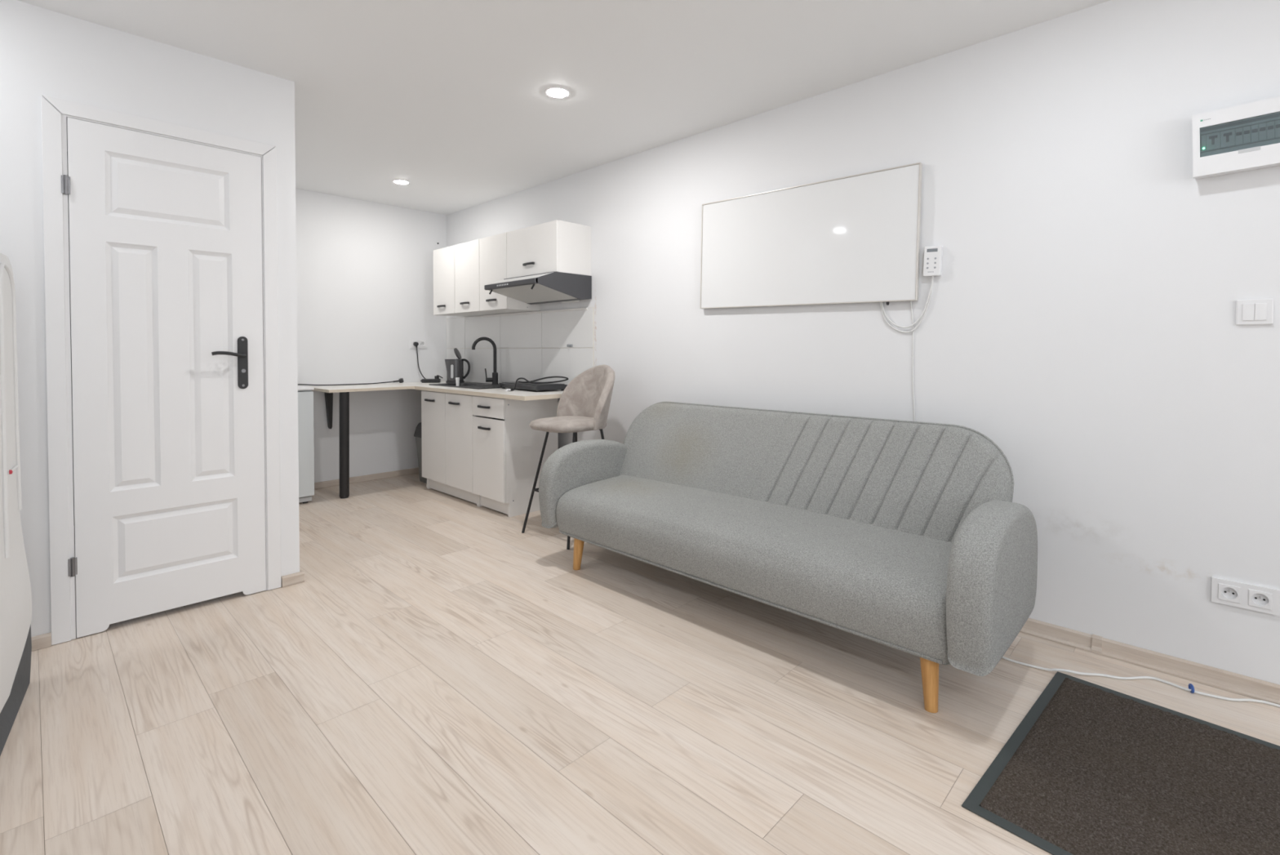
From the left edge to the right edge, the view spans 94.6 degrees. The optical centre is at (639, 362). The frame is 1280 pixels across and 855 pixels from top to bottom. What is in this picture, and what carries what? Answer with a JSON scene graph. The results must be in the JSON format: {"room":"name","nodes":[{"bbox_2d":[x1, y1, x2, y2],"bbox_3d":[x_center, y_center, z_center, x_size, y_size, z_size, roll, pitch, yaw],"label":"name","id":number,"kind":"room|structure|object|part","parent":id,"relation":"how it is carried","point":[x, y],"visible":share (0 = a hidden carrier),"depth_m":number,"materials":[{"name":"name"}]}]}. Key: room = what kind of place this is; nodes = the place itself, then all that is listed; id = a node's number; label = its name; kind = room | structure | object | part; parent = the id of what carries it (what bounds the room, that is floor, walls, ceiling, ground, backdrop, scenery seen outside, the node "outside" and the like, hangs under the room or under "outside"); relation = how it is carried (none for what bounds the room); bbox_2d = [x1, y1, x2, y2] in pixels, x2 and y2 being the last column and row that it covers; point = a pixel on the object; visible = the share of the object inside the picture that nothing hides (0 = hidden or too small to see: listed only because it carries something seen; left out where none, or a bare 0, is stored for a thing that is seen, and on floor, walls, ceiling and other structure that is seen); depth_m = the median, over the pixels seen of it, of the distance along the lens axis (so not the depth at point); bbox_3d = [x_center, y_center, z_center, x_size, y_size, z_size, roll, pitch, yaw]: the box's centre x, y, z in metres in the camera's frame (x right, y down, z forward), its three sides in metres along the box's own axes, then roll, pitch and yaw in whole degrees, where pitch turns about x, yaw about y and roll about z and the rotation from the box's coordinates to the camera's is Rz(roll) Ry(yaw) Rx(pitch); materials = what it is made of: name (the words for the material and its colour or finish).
{"room":"studio apartment","nodes":[
{"label":"studio apartment","id":0,"kind":"room"},
{"bbox_2d":[0,0,299,636],"bbox_3d":[-2.706,-0.092,1.851,0.100,2.469,2.906,1,2,44],"label":"wall","id":1,"kind":"structure","parent":0,"point":[44,51],"depth_m":2.30,"materials":[{"name":"paint"}]},
{"bbox_2d":[40,94,281,644],"bbox_3d":[-2.001,0.033,2.537,0.165,2.088,0.777,1,2,44],"label":"door","id":2,"kind":"structure","parent":1,"relation":"in","point":[170,265],"depth_m":2.48,"materials":[{"name":"white wood"}]},
{"bbox_3d":[-1.830,-0.034,2.630,0.051,0.030,0.135,1,2,44],"label":"handle lever","id":3,"kind":"part","parent":2,"relation":"part of","materials":[{"name":"black metal"}]},
{"bbox_3d":[-1.811,0.002,2.693,0.008,0.238,0.039,1,2,44],"label":"handle plate","id":4,"kind":"part","parent":2,"relation":"part of","materials":[{"name":"black metal"}]},
{"bbox_2d":[295,188,446,482],"bbox_3d":[-2.569,-0.153,4.973,0.100,2.469,1.978,1,2,44],"label":"wall","id":5,"kind":"structure","parent":0,"point":[365,268],"depth_m":5.12,"materials":[{"name":"paint"}]},
{"bbox_2d":[31,466,418,650],"bbox_3d":[-2.762,1.040,3.222,2.087,0.049,4.730,1,2,44],"label":"baseboard","id":6,"kind":"structure","parent":5,"relation":"attached to","point":[413,470],"depth_m":4.82,"materials":[{"name":"brown wood"}]},
{"bbox_2d":[409,339,426,348],"bbox_3d":[-2.040,-0.169,5.439,0.013,0.082,0.156,1,2,44],"label":"wall socket","id":7,"kind":"object","parent":5,"relation":"attached to","point":[422,343],"visible":1,"depth_m":5.44,"materials":[{"name":"white plastic"}]},
{"bbox_2d":[17,0,1111,214],"bbox_3d":[-0.286,-1.355,0.795,9.154,0.100,4.984,1,2,44],"label":"ceiling","id":8,"kind":"structure","parent":0,"point":[448,99],"depth_m":2.65,"materials":[{"name":"paint"}]},
{"bbox_2d":[392,179,409,184],"bbox_3d":[-1.827,-1.376,4.519,0.126,0.006,0.126,1,2,44],"label":"recessed light","id":9,"kind":"object","parent":8,"relation":"in","point":[396,181],"visible":1,"depth_m":4.51,"materials":[{"name":"white plastic"}]},
{"bbox_2d":[394,180,408,184],"bbox_3d":[-1.827,-1.374,4.519,0.102,0.003,0.102,1,2,44],"label":"diffuser","id":10,"kind":"object","parent":9,"relation":"attached to","point":[401,182],"depth_m":4.51,"materials":[{"name":"white plastic"}]},
{"bbox_2d":[544,87,569,97],"bbox_3d":[-0.412,-1.344,2.951,0.126,0.006,0.126,1,2,44],"label":"recessed light","id":11,"kind":"object","parent":8,"relation":"in","point":[555,92],"visible":1,"depth_m":2.94,"materials":[{"name":"white plastic"}]},
{"bbox_2d":[546,88,568,97],"bbox_3d":[-0.412,-1.343,2.951,0.102,0.003,0.102,1,2,44],"label":"diffuser","id":12,"kind":"object","parent":11,"relation":"attached to","point":[553,92],"depth_m":2.94,"materials":[{"name":"white plastic"}]},
{"bbox_2d":[0,472,1279,854],"bbox_3d":[-0.287,1.114,0.844,8.954,0.001,4.784,1,2,44],"label":"floor","id":13,"kind":"structure","parent":0,"point":[441,676],"depth_m":1.83,"materials":[{"name":"beige laminate"}]},
{"bbox_2d":[0,253,31,755],"bbox_3d":[-1.950,0.380,1.458,0.920,1.439,0.617,1,2,44],"label":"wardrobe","id":14,"kind":"object","parent":13,"relation":"on","point":[15,594],"visible":1,"depth_m":1.85,"materials":[{"name":"white"}]},
{"bbox_3d":[-2.006,0.343,1.889,0.008,0.010,0.161,-1,1,-40],"label":"zip pull","id":15,"kind":"part","parent":14,"relation":"part of","materials":[{"name":"red plastic"}]},
{"bbox_2d":[297,385,314,502],"bbox_3d":[-2.746,0.615,4.351,0.454,0.856,0.502,1,2,44],"label":"fridge","id":16,"kind":"object","parent":13,"relation":"on","point":[305,394],"visible":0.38,"depth_m":4.34,"materials":[{"name":"white"}]},
{"bbox_3d":[-2.745,0.196,4.343,0.454,0.018,0.502,1,2,44],"label":"lid","id":17,"kind":"part","parent":16,"relation":"part of","materials":[{"name":"white plastic"}]},
{"bbox_2d":[306,382,414,498],"bbox_3d":[-2.275,0.615,4.793,0.592,0.840,0.651,1,2,44],"label":"desk","id":18,"kind":"object","parent":13,"relation":"on","point":[344,390],"visible":0.96,"depth_m":4.50,"materials":[{"name":"beige"}]},
{"bbox_3d":[-2.254,0.626,4.501,0.068,0.812,0.137,-1,1,-32],"label":"leg","id":19,"kind":"part","parent":18,"relation":"part of","materials":[{"name":"black metal"}]},
{"bbox_2d":[297,377,404,385],"bbox_3d":[-2.571,0.173,4.799,0.047,0.043,1.328,1,2,44],"label":"cord","id":20,"kind":"object","parent":18,"relation":"on","point":[401,380],"visible":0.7,"depth_m":5.01,"materials":[{"name":"grey plastic"}]},
{"bbox_2d":[413,422,426,483],"bbox_3d":[-1.787,0.773,5.098,0.297,0.512,0.223,1,2,44],"label":"waste bin","id":21,"kind":"object","parent":13,"relation":"on","point":[417,434],"visible":0.22,"depth_m":5.07,"materials":[{"name":"grey plastic"}]},
{"bbox_3d":[-1.787,0.579,5.094,0.297,0.124,0.223,1,2,44],"label":"lid","id":22,"kind":"part","parent":21,"relation":"part of","materials":[{"name":"grey plastic"}]},
{"bbox_2d":[421,390,478,506],"bbox_3d":[-1.337,0.632,4.671,0.790,0.810,0.484,1,2,44],"label":"base cabinet","id":23,"kind":"object","parent":13,"relation":"on","point":[446,418],"visible":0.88,"depth_m":4.49,"materials":[{"name":"white"}]},
{"bbox_3d":[-1.664,0.301,4.661,0.150,0.015,0.024,1,2,44],"label":"handle","id":24,"kind":"part","parent":23,"relation":"part of","materials":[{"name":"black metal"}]},
{"bbox_3d":[-1.625,0.583,4.657,0.391,0.699,0.017,1,2,44],"label":"door","id":25,"kind":"part","parent":23,"relation":"part of","materials":[{"name":"white"}]},
{"bbox_3d":[-1.387,0.306,4.394,0.150,0.015,0.024,1,2,44],"label":"handle","id":26,"kind":"part","parent":23,"relation":"part of","materials":[{"name":"black metal"}]},
{"bbox_3d":[-1.340,0.588,4.382,0.391,0.699,0.017,1,2,44],"label":"door","id":27,"kind":"part","parent":23,"relation":"part of","materials":[{"name":"white"}]},
{"bbox_2d":[385,380,563,400],"bbox_3d":[-1.292,0.211,4.697,2.129,0.028,0.590,1,2,44],"label":"countertop","id":28,"kind":"structure","parent":23,"relation":"on","point":[517,393],"depth_m":4.18,"materials":[{"name":"beige"}]},
{"bbox_2d":[413,342,442,382],"bbox_3d":[-1.918,-0.001,5.356,0.314,0.369,0.132,0,1,4],"label":"power strip","id":29,"kind":"object","parent":28,"relation":"on","point":[436,380],"visible":1,"depth_m":5.32,"materials":[{"name":"grey plastic"}]},
{"bbox_2d":[444,347,470,382],"bbox_3d":[-1.640,0.029,5.280,0.178,0.313,0.177,1,2,44],"label":"kettle","id":30,"kind":"object","parent":28,"relation":"on","point":[455,367],"visible":0.94,"depth_m":5.23,"materials":[{"name":"grey plastic"}]},
{"bbox_3d":[-1.630,-0.076,5.278,0.057,0.104,0.112,0,1,1],"label":"lid","id":31,"kind":"part","parent":30,"relation":"part of","materials":[{"name":"grey plastic"}]},
{"bbox_3d":[-1.558,0.059,5.282,0.080,0.182,0.020,0,1,-1],"label":"handle","id":32,"kind":"part","parent":30,"relation":"part of","materials":[{"name":"grey plastic"}]},
{"bbox_2d":[428,382,502,389],"bbox_3d":[-1.348,0.259,4.851,0.800,0.150,0.430,1,2,44],"label":"sink","id":33,"kind":"object","parent":28,"relation":"in","point":[477,385],"visible":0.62,"depth_m":4.80,"materials":[{"name":"black stone"}]},
{"bbox_2d":[455,377,459,386],"bbox_3d":[-1.455,0.156,4.710,0.032,0.067,0.032,1,2,44],"label":"plastic cup","id":34,"kind":"object","parent":33,"relation":"on","point":[457,379],"visible":1,"depth_m":4.70,"materials":[{"name":"white plastic"}]},
{"bbox_2d":[471,337,498,384],"bbox_3d":[-1.291,-0.012,4.920,0.215,0.396,0.054,0,1,-20],"label":"tap","id":35,"kind":"object","parent":28,"relation":"on","point":[494,380],"visible":1,"depth_m":4.93,"materials":[{"name":"black metal"}]},
{"bbox_3d":[-1.296,-0.059,4.913,0.201,0.303,0.027,0,1,-22],"label":"spout","id":36,"kind":"part","parent":35,"relation":"part of","materials":[{"name":"black metal"}]},
{"bbox_3d":[-1.265,0.109,4.939,0.063,0.114,0.035,0,1,-12],"label":"lever","id":37,"kind":"part","parent":35,"relation":"part of","materials":[{"name":"black metal"}]},
{"bbox_2d":[497,376,568,391],"bbox_3d":[-0.843,0.151,4.350,0.391,0.106,0.574,-1,1,-41],"label":"cooktop","id":38,"kind":"object","parent":28,"relation":"in","point":[532,384],"visible":0.98,"depth_m":4.25,"materials":[{"name":"grey"}]},
{"bbox_3d":[-0.801,0.157,4.399,0.230,0.004,0.515,-1,1,-41],"label":"plate","id":39,"kind":"part","parent":38,"relation":"part of","materials":[{"name":"grey glass"}]},
{"bbox_2d":[472,395,558,516],"bbox_3d":[-0.907,0.640,4.256,0.402,0.810,0.484,1,2,44],"label":"base cabinet","id":40,"kind":"object","parent":13,"relation":"on","point":[507,451],"visible":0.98,"depth_m":4.09,"materials":[{"name":"white"}]},
{"bbox_3d":[-1.090,0.311,4.107,0.150,0.015,0.024,1,2,44],"label":"handle","id":41,"kind":"part","parent":40,"relation":"part of","materials":[{"name":"black metal"}]},
{"bbox_3d":[-1.087,0.459,4.107,0.150,0.015,0.024,1,2,44],"label":"handle","id":42,"kind":"part","parent":40,"relation":"part of","materials":[{"name":"black metal"}]},
{"bbox_3d":[-1.053,0.312,4.100,0.397,0.135,0.017,1,2,44],"label":"drawer","id":43,"kind":"part","parent":40,"relation":"part of","materials":[{"name":"white"}]},
{"bbox_3d":[-1.053,0.667,4.107,0.397,0.553,0.017,1,2,44],"label":"door","id":44,"kind":"part","parent":40,"relation":"part of","materials":[{"name":"white"}]},
{"bbox_2d":[521,364,614,549],"bbox_3d":[-0.406,0.539,3.659,0.480,1.042,0.506,1,2,44],"label":"bar stool","id":45,"kind":"object","parent":13,"relation":"on","point":[584,404],"visible":0.92,"depth_m":3.67,"materials":[{"name":"beige fabric"}]},
{"bbox_3d":[-0.600,0.726,3.679,0.273,0.668,0.017,0,1,-10],"label":"leg","id":46,"kind":"part","parent":45,"relation":"part of","materials":[{"name":"black metal"}]},
{"bbox_3d":[-0.442,0.375,3.632,0.410,0.063,0.420,1,2,44],"label":"seat","id":47,"kind":"part","parent":45,"relation":"part of","materials":[{"name":"beige fabric"}]},
{"bbox_3d":[-0.394,0.730,3.481,0.017,0.668,0.274,0,1,7],"label":"leg","id":48,"kind":"part","parent":45,"relation":"part of","materials":[{"name":"black metal"}]},
{"bbox_3d":[-0.322,0.209,3.739,0.480,0.385,0.267,1,2,44],"label":"backrest","id":49,"kind":"part","parent":45,"relation":"part of","materials":[{"name":"beige fabric"}]},
{"bbox_3d":[-0.216,0.726,3.667,0.220,0.667,0.017,0,1,3],"label":"leg","id":50,"kind":"part","parent":45,"relation":"part of","materials":[{"name":"black metal"}]},
{"bbox_2d":[538,401,1037,712],"bbox_3d":[0.487,0.663,2.672,2.128,0.833,0.782,1,2,44],"label":"sofa","id":51,"kind":"object","parent":13,"relation":"on","point":[911,537],"visible":1,"depth_m":2.38,"materials":[{"name":"grey fabric"}]},
{"bbox_3d":[-0.313,0.980,3.057,0.060,0.184,0.060,1,2,44],"label":"leg","id":52,"kind":"part","parent":51,"relation":"part of","materials":[{"name":"orange wood"}]},
{"bbox_3d":[-0.280,0.656,3.329,0.112,0.433,0.661,1,2,44],"label":"armrest","id":53,"kind":"part","parent":51,"relation":"part of","materials":[{"name":"grey fabric"}]},
{"bbox_3d":[0.437,0.779,2.631,1.900,0.267,0.582,1,2,44],"label":"seat","id":54,"kind":"part","parent":51,"relation":"part of","materials":[{"name":"grey fabric"}]},
{"bbox_3d":[0.646,0.481,2.864,2.005,0.466,0.279,1,2,44],"label":"backrest","id":55,"kind":"part","parent":51,"relation":"part of","materials":[{"name":"grey fabric"}]},
{"bbox_3d":[0.917,1.004,1.873,0.060,0.184,0.060,1,2,44],"label":"leg","id":56,"kind":"part","parent":51,"relation":"part of","materials":[{"name":"orange wood"}]},
{"bbox_3d":[1.166,0.684,1.933,0.124,0.433,0.661,1,2,44],"label":"armrest","id":57,"kind":"part","parent":51,"relation":"part of","materials":[{"name":"grey fabric"}]},
{"bbox_2d":[961,671,1279,854],"bbox_3d":[1.537,1.099,1.327,0.908,0.011,1.201,-1,2,-42],"label":"doormat","id":58,"kind":"object","parent":13,"relation":"on","point":[1091,768],"visible":1,"depth_m":1.53,"materials":[{"name":"carpet"}]},
{"bbox_2d":[1001,655,1279,706],"bbox_3d":[1.862,1.083,1.845,2.052,0.029,0.281,1,2,44],"label":"cable","id":59,"kind":"object","parent":13,"relation":"on","point":[1191,688],"visible":0.77,"depth_m":2.03,"materials":[{"name":"white plastic"}]},
{"bbox_2d":[446,0,1279,684],"bbox_3d":[1.409,-0.104,2.577,9.154,2.469,0.100,1,2,44],"label":"wall","id":60,"kind":"structure","parent":0,"point":[1079,318],"depth_m":2.30,"materials":[{"name":"paint"}]},
{"bbox_2d":[433,239,509,316],"bbox_3d":[-1.442,-0.693,5.017,0.762,0.568,0.332,1,2,44],"label":"upper cabinet","id":61,"kind":"object","parent":60,"relation":"attached to","point":[456,287],"visible":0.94,"depth_m":4.91,"materials":[{"name":"white"}]},
{"bbox_3d":[-1.675,-0.694,5.057,0.369,0.565,0.017,1,2,44],"label":"door","id":62,"kind":"part","parent":61,"relation":"part of","materials":[{"name":"white"}]},
{"bbox_3d":[-1.400,-0.689,4.791,0.385,0.565,0.017,1,2,44],"label":"door","id":63,"kind":"part","parent":61,"relation":"part of","materials":[{"name":"white"}]},
{"bbox_2d":[479,232,540,312],"bbox_3d":[-1.028,-0.685,4.618,0.383,0.568,0.332,1,2,44],"label":"upper cabinet","id":64,"kind":"object","parent":60,"relation":"attached to","point":[492,249],"visible":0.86,"depth_m":4.52,"materials":[{"name":"white"}]},
{"bbox_3d":[-1.142,-0.474,4.518,0.130,0.015,0.024,1,2,44],"label":"handle","id":65,"kind":"part","parent":64,"relation":"part of","materials":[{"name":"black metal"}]},
{"bbox_3d":[-1.122,-0.683,4.523,0.378,0.565,0.017,1,2,44],"label":"door","id":66,"kind":"part","parent":64,"relation":"part of","materials":[{"name":"white"}]},
{"bbox_2d":[446,306,594,384],"bbox_3d":[-1.089,-0.105,4.913,2.113,0.596,0.008,1,2,44],"label":"backsplash","id":67,"kind":"structure","parent":60,"relation":"attached to","point":[530,347],"depth_m":4.73,"materials":[{"name":"beige tile"}]},
{"bbox_2d":[480,306,587,317],"bbox_3d":[-0.884,-0.393,4.706,1.420,0.016,0.013,1,2,44],"label":"wall rail","id":68,"kind":"object","parent":60,"relation":"attached to","point":[586,308],"visible":1,"depth_m":4.62,"materials":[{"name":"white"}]},
{"bbox_2d":[506,220,591,278],"bbox_3d":[-0.675,-0.788,4.276,0.598,0.348,0.332,1,2,44],"label":"upper cabinet","id":69,"kind":"object","parent":60,"relation":"attached to","point":[556,246],"visible":0.82,"depth_m":4.11,"materials":[{"name":"white"}]},
{"bbox_3d":[-0.789,-0.694,4.173,0.130,0.015,0.024,1,2,44],"label":"handle","id":70,"kind":"part","parent":69,"relation":"part of","materials":[{"name":"black metal"}]},
{"bbox_3d":[-0.768,-0.786,4.179,0.595,0.345,0.017,1,2,44],"label":"door","id":71,"kind":"part","parent":69,"relation":"part of","materials":[{"name":"white"}]},
{"bbox_2d":[484,271,591,304],"bbox_3d":[-0.733,-0.524,4.222,0.607,0.178,0.494,1,2,44],"label":"hood","id":72,"kind":"object","parent":69,"relation":"attached to","point":[550,286],"visible":1,"depth_m":4.10,"materials":[{"name":"grey metal"}]},
{"bbox_2d":[700,162,922,308],"bbox_3d":[0.808,-0.593,3.055,1.232,0.647,0.034,1,2,44],"label":"wall heater","id":73,"kind":"object","parent":60,"relation":"attached to","point":[855,238],"visible":1,"depth_m":2.96,"materials":[{"name":"white"}]},
{"bbox_2d":[880,275,933,333],"bbox_3d":[1.207,-0.259,2.681,0.237,0.251,0.020,1,2,44],"label":"cable","id":74,"kind":"object","parent":73,"relation":"attached to","point":[929,296],"visible":1,"depth_m":2.65,"materials":[{"name":"white plastic"}]},
{"bbox_2d":[910,301,915,421],"bbox_3d":[1.231,0.362,2.675,0.029,1.301,0.018,1,2,44],"label":"lead","id":75,"kind":"object","parent":60,"relation":"attached to","point":[910,301],"visible":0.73,"depth_m":2.67,"materials":[{"name":"white plastic"}]},
{"bbox_2d":[923,245,942,276],"bbox_3d":[1.288,-0.443,2.597,0.075,0.133,0.029,1,2,44],"label":"thermostat","id":76,"kind":"object","parent":60,"relation":"attached to","point":[932,265],"visible":1,"depth_m":2.58,"materials":[{"name":"white plastic"}]},
{"bbox_2d":[1091,633,1102,654],"bbox_3d":[1.714,1.058,2.214,0.030,0.058,0.031,1,2,44],"label":"trim","id":77,"kind":"structure","parent":60,"relation":"attached to","point":[1096,646],"depth_m":2.21,"materials":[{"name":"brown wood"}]},
{"bbox_2d":[1019,617,1279,704],"bbox_3d":[2.131,1.067,1.812,6.780,0.055,0.030,1,2,44],"label":"baseboard","id":78,"kind":"structure","parent":60,"relation":"attached to","point":[1238,683],"depth_m":2.08,"materials":[{"name":"brown wood"}]},
{"bbox_2d":[1191,96,1279,179],"bbox_3d":[1.986,-0.724,1.892,0.319,0.214,0.066,1,2,44],"label":"box","id":79,"kind":"object","parent":60,"relation":"attached to","point":[1246,137],"visible":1,"depth_m":1.91,"materials":[{"name":"white plastic"}]},
{"bbox_2d":[1211,576,1279,615],"bbox_3d":[1.995,0.771,1.949,0.156,0.082,0.013,1,2,44],"label":"wall socket","id":80,"kind":"object","parent":60,"relation":"attached to","point":[1232,593],"visible":1,"depth_m":1.94,"materials":[{"name":"white plastic"}]},
{"bbox_2d":[1235,298,1273,324],"bbox_3d":[2.002,-0.164,1.924,0.084,0.083,0.015,1,2,44],"label":"light switch","id":81,"kind":"object","parent":60,"relation":"attached to","point":[1255,311],"visible":1,"depth_m":1.92,"materials":[{"name":"white plastic"}]}
]}

